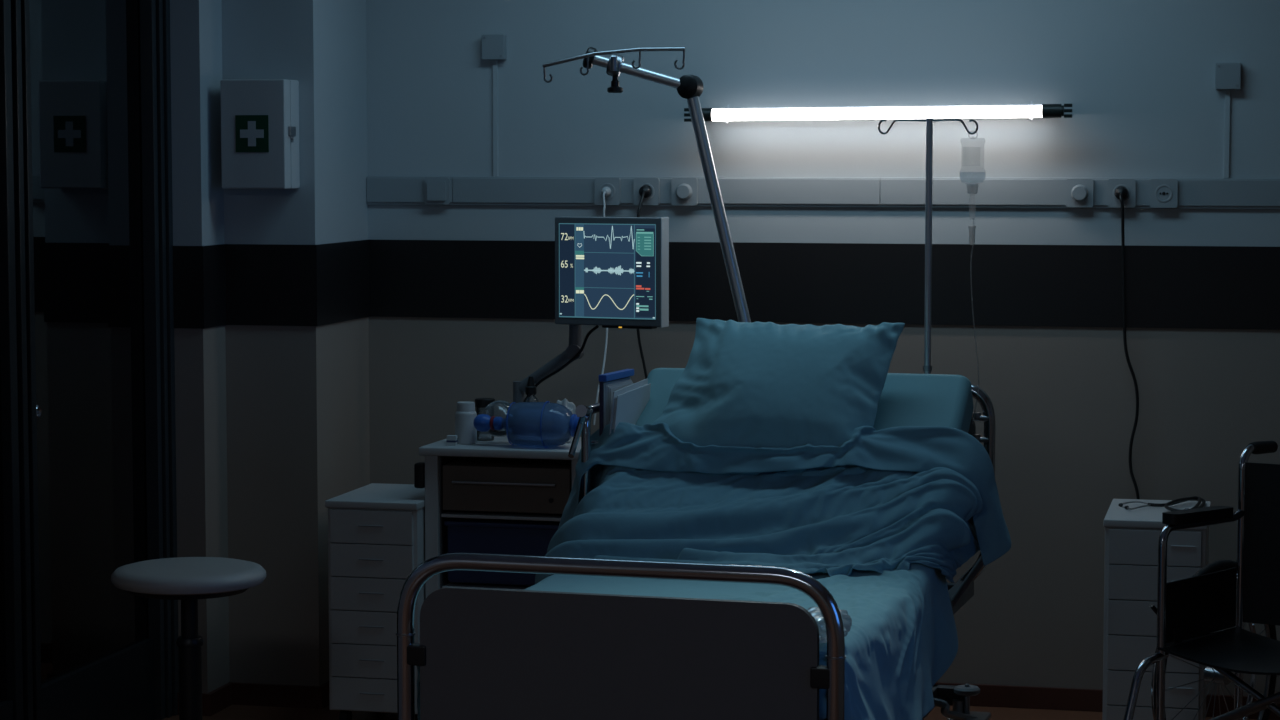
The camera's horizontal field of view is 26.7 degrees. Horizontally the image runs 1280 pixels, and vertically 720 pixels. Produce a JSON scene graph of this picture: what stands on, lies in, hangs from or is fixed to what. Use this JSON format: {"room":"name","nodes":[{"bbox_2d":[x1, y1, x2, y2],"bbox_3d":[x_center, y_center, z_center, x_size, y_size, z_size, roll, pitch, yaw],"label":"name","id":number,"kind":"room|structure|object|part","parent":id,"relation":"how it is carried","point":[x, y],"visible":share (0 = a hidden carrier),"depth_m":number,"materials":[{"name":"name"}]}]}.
{"room":"hospital room","nodes":[
{"label":"hospital room","id":0,"kind":"room"},
{"bbox_2d":[170,0,369,692],"bbox_3d":[-2.372,0.040,4.069,0.461,2.750,10.133,1,5,15],"label":"wall","id":1,"kind":"structure","parent":0,"point":[272,422],"depth_m":8.35,"materials":[{"name":"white paint"}]},
{"bbox_2d":[0,0,178,719],"bbox_3d":[-1.699,-0.205,7.210,0.100,2.750,2.070,1,5,13],"label":"door","id":2,"kind":"structure","parent":1,"relation":"in","point":[88,429],"depth_m":7.73,"materials":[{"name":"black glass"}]},
{"bbox_3d":[-1.829,-0.290,6.695,0.008,2.500,1.025,1,5,13],"label":"glass","id":3,"kind":"part","parent":2,"relation":"part of","materials":[{"name":"glass"}]},
{"bbox_3d":[-1.658,0.142,7.415,0.016,0.040,0.040,1,5,13],"label":"handle","id":4,"kind":"part","parent":2,"relation":"part of","materials":[{"name":"silver metal"}]},
{"bbox_3d":[-1.719,1.045,7.260,0.042,0.250,1.970,1,5,13],"label":"rail","id":5,"kind":"part","parent":2,"relation":"part of","materials":[{"name":"black metal"}]},
{"bbox_3d":[-1.589,-0.370,7.727,0.008,2.500,0.790,1,5,13],"label":"glass","id":6,"kind":"part","parent":2,"relation":"part of","materials":[{"name":"glass"}]},
{"bbox_3d":[-1.477,-0.279,8.166,0.100,2.750,0.100,1,5,13],"label":"frame","id":7,"kind":"part","parent":2,"relation":"part of","materials":[{"name":"black metal"}]},
{"bbox_2d":[178,681,329,715],"bbox_3d":[-1.057,1.040,8.502,0.274,0.068,0.803,4,6,44],"label":"baseboard","id":8,"kind":"structure","parent":1,"relation":"attached to","point":[231,693],"depth_m":8.40,"materials":[{"name":"red wood"}]},
{"bbox_2d":[220,79,299,188],"bbox_3d":[-1.153,-0.688,8.227,0.215,0.331,0.135,1,5,13],"label":"upper cabinet","id":9,"kind":"object","parent":1,"relation":"attached to","point":[260,117],"visible":1,"depth_m":8.17,"materials":[{"name":"white metal"}]},
{"bbox_2d":[173,240,369,328],"bbox_3d":[-1.062,-0.237,8.405,0.263,0.250,0.787,4,6,44],"label":"trim","id":10,"kind":"structure","parent":1,"relation":"attached to","point":[221,284],"depth_m":8.32,"materials":[{"name":"black paint"}]},
{"bbox_2d":[163,705,1256,719],"bbox_3d":[-0.660,1.485,3.728,6.250,0.080,10.220,1,5,13],"label":"floor","id":11,"kind":"structure","parent":0,"point":[233,712],"depth_m":8.30,"materials":[{"name":"brown plastic"}]},
{"bbox_2d":[111,557,265,719],"bbox_3d":[-1.174,0.858,7.082,0.513,0.651,0.494,1,5,13],"label":"round stool","id":12,"kind":"object","parent":11,"relation":"on","point":[188,580],"visible":1,"depth_m":7.00,"materials":[{"name":"grey plastic"}]},
{"bbox_3d":[-1.176,0.560,7.040,0.400,0.051,0.400,1,5,13],"label":"seat","id":13,"kind":"part","parent":12,"relation":"part of","materials":[{"name":"grey plastic"}]},
{"bbox_3d":[-1.176,0.594,7.042,0.329,0.014,0.329,1,5,13],"label":"seat plate","id":14,"kind":"part","parent":12,"relation":"part of","materials":[{"name":"black plastic"}]},
{"bbox_2d":[325,483,424,719],"bbox_3d":[-0.750,0.748,8.241,0.288,0.690,0.434,1,5,13],"label":"base cabinet","id":15,"kind":"object","parent":11,"relation":"on","point":[376,531],"visible":0.74,"depth_m":8.04,"materials":[{"name":"white paint"}]},
{"bbox_3d":[-0.795,0.797,8.050,0.256,0.098,0.030,1,5,13],"label":"drawer","id":16,"kind":"part","parent":15,"relation":"part of","materials":[{"name":"white paint"}]},
{"bbox_3d":[-0.795,0.898,8.058,0.256,0.098,0.030,1,5,13],"label":"drawer","id":17,"kind":"part","parent":15,"relation":"part of","materials":[{"name":"white paint"}]},
{"bbox_3d":[-0.795,0.998,8.066,0.256,0.098,0.030,1,5,13],"label":"drawer","id":18,"kind":"part","parent":15,"relation":"part of","materials":[{"name":"white paint"}]},
{"bbox_3d":[-0.795,0.697,8.042,0.256,0.098,0.030,1,5,13],"label":"drawer","id":19,"kind":"part","parent":15,"relation":"part of","materials":[{"name":"white paint"}]},
{"bbox_3d":[-0.799,0.493,8.011,0.078,0.004,0.003,1,5,13],"label":"handle","id":20,"kind":"part","parent":15,"relation":"part of","materials":[{"name":"grey plastic"}]},
{"bbox_3d":[-0.799,0.594,8.018,0.078,0.004,0.003,1,5,13],"label":"handle","id":21,"kind":"part","parent":15,"relation":"part of","materials":[{"name":"grey plastic"}]},
{"bbox_3d":[-0.799,0.694,8.026,0.078,0.004,0.003,1,5,13],"label":"handle","id":22,"kind":"part","parent":15,"relation":"part of","materials":[{"name":"grey plastic"}]},
{"bbox_3d":[-0.799,0.794,8.034,0.078,0.004,0.003,1,5,13],"label":"handle","id":23,"kind":"part","parent":15,"relation":"part of","materials":[{"name":"grey plastic"}]},
{"bbox_3d":[-0.799,0.895,8.042,0.078,0.004,0.003,1,5,13],"label":"handle","id":24,"kind":"part","parent":15,"relation":"part of","materials":[{"name":"grey plastic"}]},
{"bbox_3d":[-0.795,0.495,8.026,0.256,0.098,0.030,1,5,13],"label":"drawer","id":25,"kind":"part","parent":15,"relation":"part of","materials":[{"name":"white paint"}]},
{"bbox_3d":[-0.795,0.596,8.034,0.256,0.098,0.030,1,5,13],"label":"drawer","id":26,"kind":"part","parent":15,"relation":"part of","materials":[{"name":"white paint"}]},
{"bbox_3d":[-0.799,0.996,8.050,0.078,0.004,0.003,1,5,13],"label":"handle","id":27,"kind":"part","parent":15,"relation":"part of","materials":[{"name":"grey plastic"}]},
{"bbox_2d":[414,434,580,598],"bbox_3d":[-0.366,0.672,8.187,0.536,0.850,0.410,1,5,14],"label":"cart","id":28,"kind":"object","parent":11,"relation":"on","point":[496,496],"visible":0.26,"depth_m":8.02,"materials":[{"name":"white paint"}]},
{"bbox_3d":[-0.575,0.621,8.238,0.042,0.704,0.376,1,5,14],"label":"frame","id":29,"kind":"part","parent":28,"relation":"part of","materials":[{"name":"white paint"}]},
{"bbox_2d":[446,435,457,445],"bbox_3d":[-0.561,0.240,8.066,0.029,0.030,0.021,1,5,13],"label":"carton","id":30,"kind":"object","parent":28,"relation":"on","point":[451,440],"visible":1,"depth_m":8.06,"materials":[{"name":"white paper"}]},
{"bbox_2d":[455,401,476,444],"bbox_3d":[-0.523,0.189,8.115,0.066,0.125,0.066,1,5,13],"label":"pill bottle","id":31,"kind":"object","parent":28,"relation":"on","point":[466,433],"visible":1,"depth_m":8.09,"materials":[{"name":"white plastic"}]},
{"bbox_2d":[475,398,494,440],"bbox_3d":[-0.471,0.181,8.205,0.062,0.127,0.062,1,5,13],"label":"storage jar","id":32,"kind":"object","parent":28,"relation":"on","point":[479,402],"visible":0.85,"depth_m":8.19,"materials":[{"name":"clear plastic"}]},
{"bbox_3d":[-0.471,0.129,8.201,0.062,0.024,0.062,1,5,13],"label":"lid","id":33,"kind":"part","parent":32,"relation":"part of","materials":[{"name":"black plastic"}]},
{"bbox_2d":[442,582,529,589],"bbox_3d":[-0.356,0.683,8.179,0.403,0.030,0.332,1,5,14],"label":"shelf","id":34,"kind":"object","parent":28,"relation":"attached to","point":[494,585],"depth_m":8.07,"materials":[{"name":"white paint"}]},
{"bbox_2d":[441,510,561,520],"bbox_3d":[-0.356,0.456,8.162,0.403,0.010,0.332,1,5,14],"label":"shelf","id":35,"kind":"object","parent":28,"relation":"attached to","point":[446,515],"depth_m":8.03,"materials":[{"name":"grey metal"}]},
{"bbox_3d":[-0.403,0.366,7.986,0.320,0.008,0.014,1,5,14],"label":"handle","id":36,"kind":"part","parent":28,"relation":"part of","materials":[{"name":"metal"}]},
{"bbox_3d":[-0.354,0.607,8.182,0.413,0.660,0.345,1,5,14],"label":"panel","id":37,"kind":"part","parent":28,"relation":"part of","materials":[{"name":"paint"}]},
{"bbox_3d":[-0.358,0.372,8.144,0.396,0.135,0.314,1,5,14],"label":"drawer","id":38,"kind":"part","parent":28,"relation":"part of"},
{"bbox_2d":[473,400,578,447],"bbox_3d":[-0.334,0.190,8.036,0.351,0.140,0.169,3,5,35],"label":"bag","id":39,"kind":"object","parent":28,"relation":"on","point":[546,424],"visible":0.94,"depth_m":7.97,"materials":[{"name":"blue plastic"}]},
{"bbox_2d":[523,376,538,401],"bbox_3d":[-0.329,0.149,8.139,0.060,0.200,0.060,1,5,13],"label":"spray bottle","id":40,"kind":"object","parent":28,"relation":"on","point":[530,389],"visible":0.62,"depth_m":8.12,"materials":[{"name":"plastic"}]},
{"bbox_3d":[-0.329,0.174,8.141,0.060,0.150,0.060,1,5,13],"label":"glass","id":41,"kind":"part","parent":40,"relation":"part of","materials":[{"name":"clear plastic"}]},
{"bbox_2d":[557,398,575,442],"bbox_3d":[-0.224,0.182,8.134,0.065,0.136,0.052,-1,4,-7],"label":"wrapper","id":42,"kind":"object","parent":28,"relation":"on","point":[569,405],"visible":0.18,"depth_m":8.12,"materials":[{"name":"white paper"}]},
{"bbox_3d":[-0.134,0.630,8.124,0.042,0.704,0.376,1,5,14],"label":"frame","id":43,"kind":"part","parent":28,"relation":"part of","materials":[{"name":"white paint"}]},
{"bbox_2d":[513,217,668,403],"bbox_3d":[-0.161,-0.092,8.131,0.534,0.682,0.110,2,5,23],"label":"patient monitor","id":44,"kind":"object","parent":28,"relation":"on","point":[611,272],"visible":0.96,"depth_m":8.03,"materials":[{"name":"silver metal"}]},
{"bbox_3d":[-0.370,0.153,8.252,0.070,0.176,0.070,2,5,23],"label":"post","id":45,"kind":"part","parent":44,"relation":"part of","materials":[{"name":"grey metal"}]},
{"bbox_3d":[-0.270,0.026,8.202,0.216,0.157,0.058,2,5,23],"label":"arm","id":46,"kind":"part","parent":44,"relation":"part of","materials":[{"name":"grey paint"}]},
{"bbox_2d":[396,368,995,719],"bbox_3d":[0.250,0.650,6.614,1.048,1.137,2.157,1,5,16],"label":"hospital bed","id":47,"kind":"object","parent":11,"relation":"on","point":[481,653],"visible":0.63,"depth_m":5.61,"materials":[{"name":"grey paint"}]},
{"bbox_3d":[-0.034,0.384,7.301,0.107,0.579,0.753,1,5,16],"label":"rail","id":48,"kind":"part","parent":47,"relation":"part of","materials":[{"name":"silver metal"}]},
{"bbox_2d":[599,369,633,436],"bbox_3d":[-0.062,0.136,7.188,0.023,0.210,0.212,2,5,20],"label":"clipboard","id":49,"kind":"object","parent":47,"relation":"on","point":[610,382],"visible":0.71,"depth_m":7.11,"materials":[{"name":"blue plastic"}]},
{"bbox_3d":[-0.051,0.774,5.606,0.967,0.726,0.037,1,5,16],"label":"foot rail","id":50,"kind":"part","parent":47,"relation":"part of","materials":[{"name":"silver metal"}]},
{"bbox_2d":[609,378,650,434],"bbox_3d":[-0.027,0.150,7.167,0.014,0.185,0.245,2,5,25],"label":"document folder","id":51,"kind":"object","parent":47,"relation":"on","point":[628,403],"visible":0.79,"depth_m":7.15,"materials":[{"name":"white paper"}]},
{"bbox_2d":[542,47,750,322],"bbox_3d":[0.103,-0.163,7.693,0.761,1.453,0.093,1,4,8],"label":"pole","id":52,"kind":"object","parent":47,"relation":"attached to","point":[689,87],"visible":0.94,"depth_m":7.65,"materials":[{"name":"silver metal"}]},
{"bbox_3d":[-0.071,-0.784,7.678,0.046,0.048,0.046,1,5,16],"label":"clamp knob","id":53,"kind":"part","parent":52,"relation":"part of","materials":[{"name":"black plastic"}]},
{"bbox_3d":[0.000,-0.817,7.667,0.294,0.112,0.029,0,4,6],"label":"arm","id":54,"kind":"part","parent":52,"relation":"part of","materials":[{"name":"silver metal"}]},
{"bbox_2d":[417,563,957,719],"bbox_3d":[0.134,0.650,6.233,1.020,0.456,1.242,1,5,16],"label":"sheet","id":55,"kind":"object","parent":47,"relation":"on","point":[900,630],"visible":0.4,"depth_m":6.26,"materials":[{"name":"teal fabric"}]},
{"bbox_2d":[535,422,1010,583],"bbox_3d":[0.282,0.501,6.745,1.221,0.643,0.608,1,5,16],"label":"blanket","id":56,"kind":"object","parent":47,"relation":"on","point":[928,496],"visible":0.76,"depth_m":6.79,"materials":[{"name":"blue fabric"}]},
{"bbox_2d":[652,318,904,469],"bbox_3d":[0.330,0.090,7.072,0.677,0.376,0.341,1,5,16],"label":"pillow","id":57,"kind":"object","parent":47,"relation":"on","point":[757,384],"visible":0.93,"depth_m":6.99,"materials":[{"name":"teal fabric"}]},
{"bbox_3d":[0.214,0.380,6.481,0.890,0.577,1.803,1,5,16],"label":"mattress","id":58,"kind":"part","parent":47,"relation":"part of","materials":[{"name":"blue fabric"}]},
{"bbox_2d":[878,118,977,373],"bbox_3d":[0.794,-0.059,7.485,0.280,1.216,0.055,1,5,16],"label":"pole","id":59,"kind":"object","parent":47,"relation":"attached to","point":[927,367],"visible":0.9,"depth_m":7.45,"materials":[{"name":"silver metal"}]},
{"bbox_2d":[967,184,978,424],"bbox_3d":[0.911,-0.223,7.414,0.072,0.811,0.072,3,5,34],"label":"tube","id":60,"kind":"object","parent":59,"relation":"hanging from","point":[972,189],"visible":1,"depth_m":7.40,"materials":[{"name":"plastic"}]},
{"bbox_3d":[0.249,0.850,6.637,0.800,0.335,2.130,1,5,16],"label":"frame","id":61,"kind":"part","parent":47,"relation":"part of","materials":[{"name":"grey paint"}]},
{"bbox_3d":[0.877,0.996,7.441,0.032,0.120,0.032,1,5,16],"label":"leg","id":62,"kind":"part","parent":47,"relation":"part of","materials":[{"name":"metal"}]},
{"bbox_3d":[0.869,0.952,7.405,0.165,0.086,0.166,1,5,16],"label":"bumper arm","id":63,"kind":"part","parent":47,"relation":"part of","materials":[{"name":"metal"}]},
{"bbox_3d":[0.892,0.574,7.194,0.146,0.181,0.050,1,5,16],"label":"height knob","id":64,"kind":"part","parent":47,"relation":"part of","materials":[{"name":"grey plastic"}]},
{"bbox_3d":[0.546,0.343,7.613,0.913,0.588,0.033,1,5,16],"label":"head rail","id":65,"kind":"part","parent":47,"relation":"part of","materials":[{"name":"silver metal"}]},
{"bbox_2d":[1102,499,1210,719],"bbox_3d":[1.502,0.779,7.846,0.288,0.690,0.474,1,5,13],"label":"base cabinet","id":66,"kind":"object","parent":11,"relation":"on","point":[1131,536],"visible":0.68,"depth_m":7.62,"materials":[{"name":"white paint"}]},
{"bbox_3d":[1.452,0.729,7.628,0.256,0.098,0.030,1,5,13],"label":"drawer","id":67,"kind":"part","parent":66,"relation":"part of","materials":[{"name":"white paint"}]},
{"bbox_3d":[1.452,1.030,7.651,0.256,0.098,0.030,1,5,13],"label":"drawer","id":68,"kind":"part","parent":66,"relation":"part of","materials":[{"name":"white paint"}]},
{"bbox_3d":[1.452,0.930,7.643,0.256,0.098,0.030,1,5,13],"label":"drawer","id":69,"kind":"part","parent":66,"relation":"part of","materials":[{"name":"white paint"}]},
{"bbox_3d":[1.452,0.829,7.636,0.256,0.098,0.030,1,5,13],"label":"drawer","id":70,"kind":"part","parent":66,"relation":"part of","materials":[{"name":"white paint"}]},
{"bbox_3d":[1.452,0.628,7.620,0.256,0.098,0.030,1,5,13],"label":"drawer","id":71,"kind":"part","parent":66,"relation":"part of","materials":[{"name":"white paint"}]},
{"bbox_3d":[1.452,0.528,7.612,0.256,0.098,0.030,1,5,13],"label":"drawer","id":72,"kind":"part","parent":66,"relation":"part of","materials":[{"name":"white paint"}]},
{"bbox_2d":[1118,496,1205,510],"bbox_3d":[1.517,0.420,7.855,0.247,0.025,0.320,1,5,13],"label":"stethoscope","id":73,"kind":"object","parent":66,"relation":"on","point":[1180,500],"visible":0.85,"depth_m":7.87,"materials":[{"name":"black plastic"}]},
{"bbox_2d":[1123,441,1279,719],"bbox_3d":[1.639,0.720,6.928,0.676,0.948,1.043,4,6,42],"label":"wheelchair","id":74,"kind":"object","parent":11,"relation":"on","point":[1223,594],"visible":1,"depth_m":7.12,"materials":[{"name":"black metal"}]},
{"bbox_3d":[1.361,0.682,6.974,0.101,0.109,0.030,-3,5,-32],"label":"brake lever","id":75,"kind":"part","parent":74,"relation":"part of","materials":[{"name":"black plastic"}]},
{"bbox_3d":[1.457,0.405,7.046,0.052,0.038,0.300,4,6,42],"label":"armrest","id":76,"kind":"part","parent":74,"relation":"part of","materials":[{"name":"black plastic"}]},
{"bbox_3d":[1.471,0.701,7.084,0.023,0.588,0.414,4,6,42],"label":"frame","id":77,"kind":"part","parent":74,"relation":"part of","materials":[{"name":"silver metal"}]},
{"bbox_3d":[1.634,0.755,6.926,0.460,0.036,0.400,4,6,42],"label":"seat","id":78,"kind":"part","parent":74,"relation":"part of","materials":[{"name":"black fabric"}]},
{"bbox_3d":[1.644,0.596,7.269,0.023,0.745,0.132,4,6,42],"label":"post","id":79,"kind":"part","parent":74,"relation":"part of","materials":[{"name":"silver metal"}]},
{"bbox_3d":[1.787,0.498,7.076,0.460,0.430,0.036,4,6,42],"label":"backrest","id":80,"kind":"part","parent":74,"relation":"part of","materials":[{"name":"black plastic"}]},
{"bbox_3d":[1.676,0.236,7.277,0.035,0.038,0.116,4,6,42],"label":"push handle","id":81,"kind":"part","parent":74,"relation":"part of","materials":[{"name":"black plastic"}]},
{"bbox_2d":[366,0,1279,695],"bbox_3d":[1.327,-0.292,8.328,4.510,2.750,0.120,1,5,13],"label":"wall","id":82,"kind":"structure","parent":0,"point":[1137,77],"depth_m":8.36,"materials":[{"name":"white paint"}]},
{"bbox_2d":[482,34,506,176],"bbox_3d":[-0.465,-0.812,8.623,0.075,0.452,0.036,1,5,13],"label":"junction box","id":83,"kind":"object","parent":82,"relation":"attached to","point":[494,46],"visible":1,"depth_m":8.61,"materials":[{"name":"grey plastic"}]},
{"bbox_2d":[366,176,1279,208],"bbox_3d":[1.263,-0.511,8.256,4.410,0.092,0.016,1,5,13],"label":"wall rail","id":84,"kind":"object","parent":82,"relation":"attached to","point":[1193,193],"depth_m":8.39,"materials":[{"name":"grey plastic"}]},
{"bbox_2d":[425,177,449,203],"bbox_3d":[-0.652,-0.544,8.679,0.082,0.086,0.020,1,5,13],"label":"light switch","id":85,"kind":"object","parent":84,"relation":"attached to","point":[437,189],"visible":1,"depth_m":8.67,"materials":[{"name":"grey plastic"}]},
{"bbox_2d":[593,187,610,424],"bbox_3d":[-0.117,-0.173,8.451,0.033,0.733,0.255,0,4,6],"label":"power cord","id":86,"kind":"object","parent":84,"relation":"attached to","point":[606,191],"visible":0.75,"depth_m":8.45,"materials":[{"name":"plastic"}]},
{"bbox_2d":[595,178,620,204],"bbox_3d":[-0.103,-0.534,8.555,0.082,0.086,0.014,1,5,13],"label":"wall socket","id":87,"kind":"object","parent":84,"relation":"attached to","point":[614,184],"visible":1,"depth_m":8.55,"materials":[{"name":"grey plastic"}]},
{"bbox_2d":[637,185,651,378],"bbox_3d":[0.031,-0.021,8.518,0.081,1.056,0.076,1,5,13],"label":"power cord","id":88,"kind":"object","parent":84,"relation":"attached to","point":[645,191],"visible":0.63,"depth_m":8.49,"materials":[{"name":"black plastic"}]},
{"bbox_2d":[634,178,659,204],"bbox_3d":[0.021,-0.532,8.527,0.082,0.086,0.014,1,5,13],"label":"wall socket","id":89,"kind":"object","parent":84,"relation":"attached to","point":[653,183],"visible":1,"depth_m":8.52,"materials":[{"name":"grey plastic"}]},
{"bbox_2d":[671,178,697,205],"bbox_3d":[0.138,-0.529,8.492,0.082,0.086,0.030,1,5,13],"label":"dimmer switch","id":90,"kind":"object","parent":84,"relation":"attached to","point":[684,191],"visible":1,"depth_m":8.49,"materials":[{"name":"grey plastic"}]},
{"bbox_2d":[1066,179,1093,206],"bbox_3d":[1.338,-0.507,8.215,0.082,0.086,0.030,1,5,13],"label":"dimmer switch","id":91,"kind":"object","parent":84,"relation":"attached to","point":[1079,192],"visible":1,"depth_m":8.21,"materials":[{"name":"grey plastic"}]},
{"bbox_2d":[1108,179,1135,207],"bbox_3d":[1.462,-0.506,8.194,0.082,0.086,0.014,1,5,13],"label":"wall socket","id":92,"kind":"object","parent":84,"relation":"attached to","point":[1113,184],"visible":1,"depth_m":8.19,"materials":[{"name":"grey plastic"}]},
{"bbox_2d":[1115,186,1139,498],"bbox_3d":[1.485,0.043,8.198,0.103,1.137,0.052,1,5,13],"label":"power cord","id":93,"kind":"object","parent":84,"relation":"attached to","point":[1121,193],"visible":0.93,"depth_m":8.21,"materials":[{"name":"black plastic"}]},
{"bbox_2d":[1150,179,1177,207],"bbox_3d":[1.584,-0.504,8.166,0.082,0.086,0.014,1,5,13],"label":"wall socket","id":94,"kind":"object","parent":84,"relation":"attached to","point":[1163,192],"visible":1,"depth_m":8.16,"materials":[{"name":"grey plastic"}]},
{"bbox_2d":[369,240,1279,329],"bbox_3d":[1.267,-0.228,8.282,4.404,0.250,0.006,1,5,13],"label":"trim","id":95,"kind":"structure","parent":82,"relation":"attached to","point":[1196,287],"depth_m":8.39,"materials":[{"name":"black paint"}]},
{"bbox_2d":[684,101,1071,123],"bbox_3d":[0.730,-0.759,8.296,1.191,0.069,0.141,1,5,13],"label":"wall lamp","id":96,"kind":"object","parent":82,"relation":"attached to","point":[1031,111],"visible":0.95,"depth_m":8.22,"materials":[{"name":"black plastic"},{"name":"glass"},{"name":"dark metal"}]},
{"bbox_2d":[935,682,1279,719],"bbox_3d":[1.270,1.050,8.376,4.396,0.068,0.014,1,5,13],"label":"baseboard","id":97,"kind":"structure","parent":82,"relation":"attached to","point":[1008,696],"depth_m":8.37,"materials":[{"name":"red wood"}]},
{"bbox_2d":[1215,62,1240,177],"bbox_3d":[1.765,-0.719,8.113,0.075,0.346,0.036,1,5,13],"label":"junction box","id":98,"kind":"object","parent":82,"relation":"attached to","point":[1227,75],"visible":1,"depth_m":8.09,"materials":[{"name":"grey plastic"}]}
]}

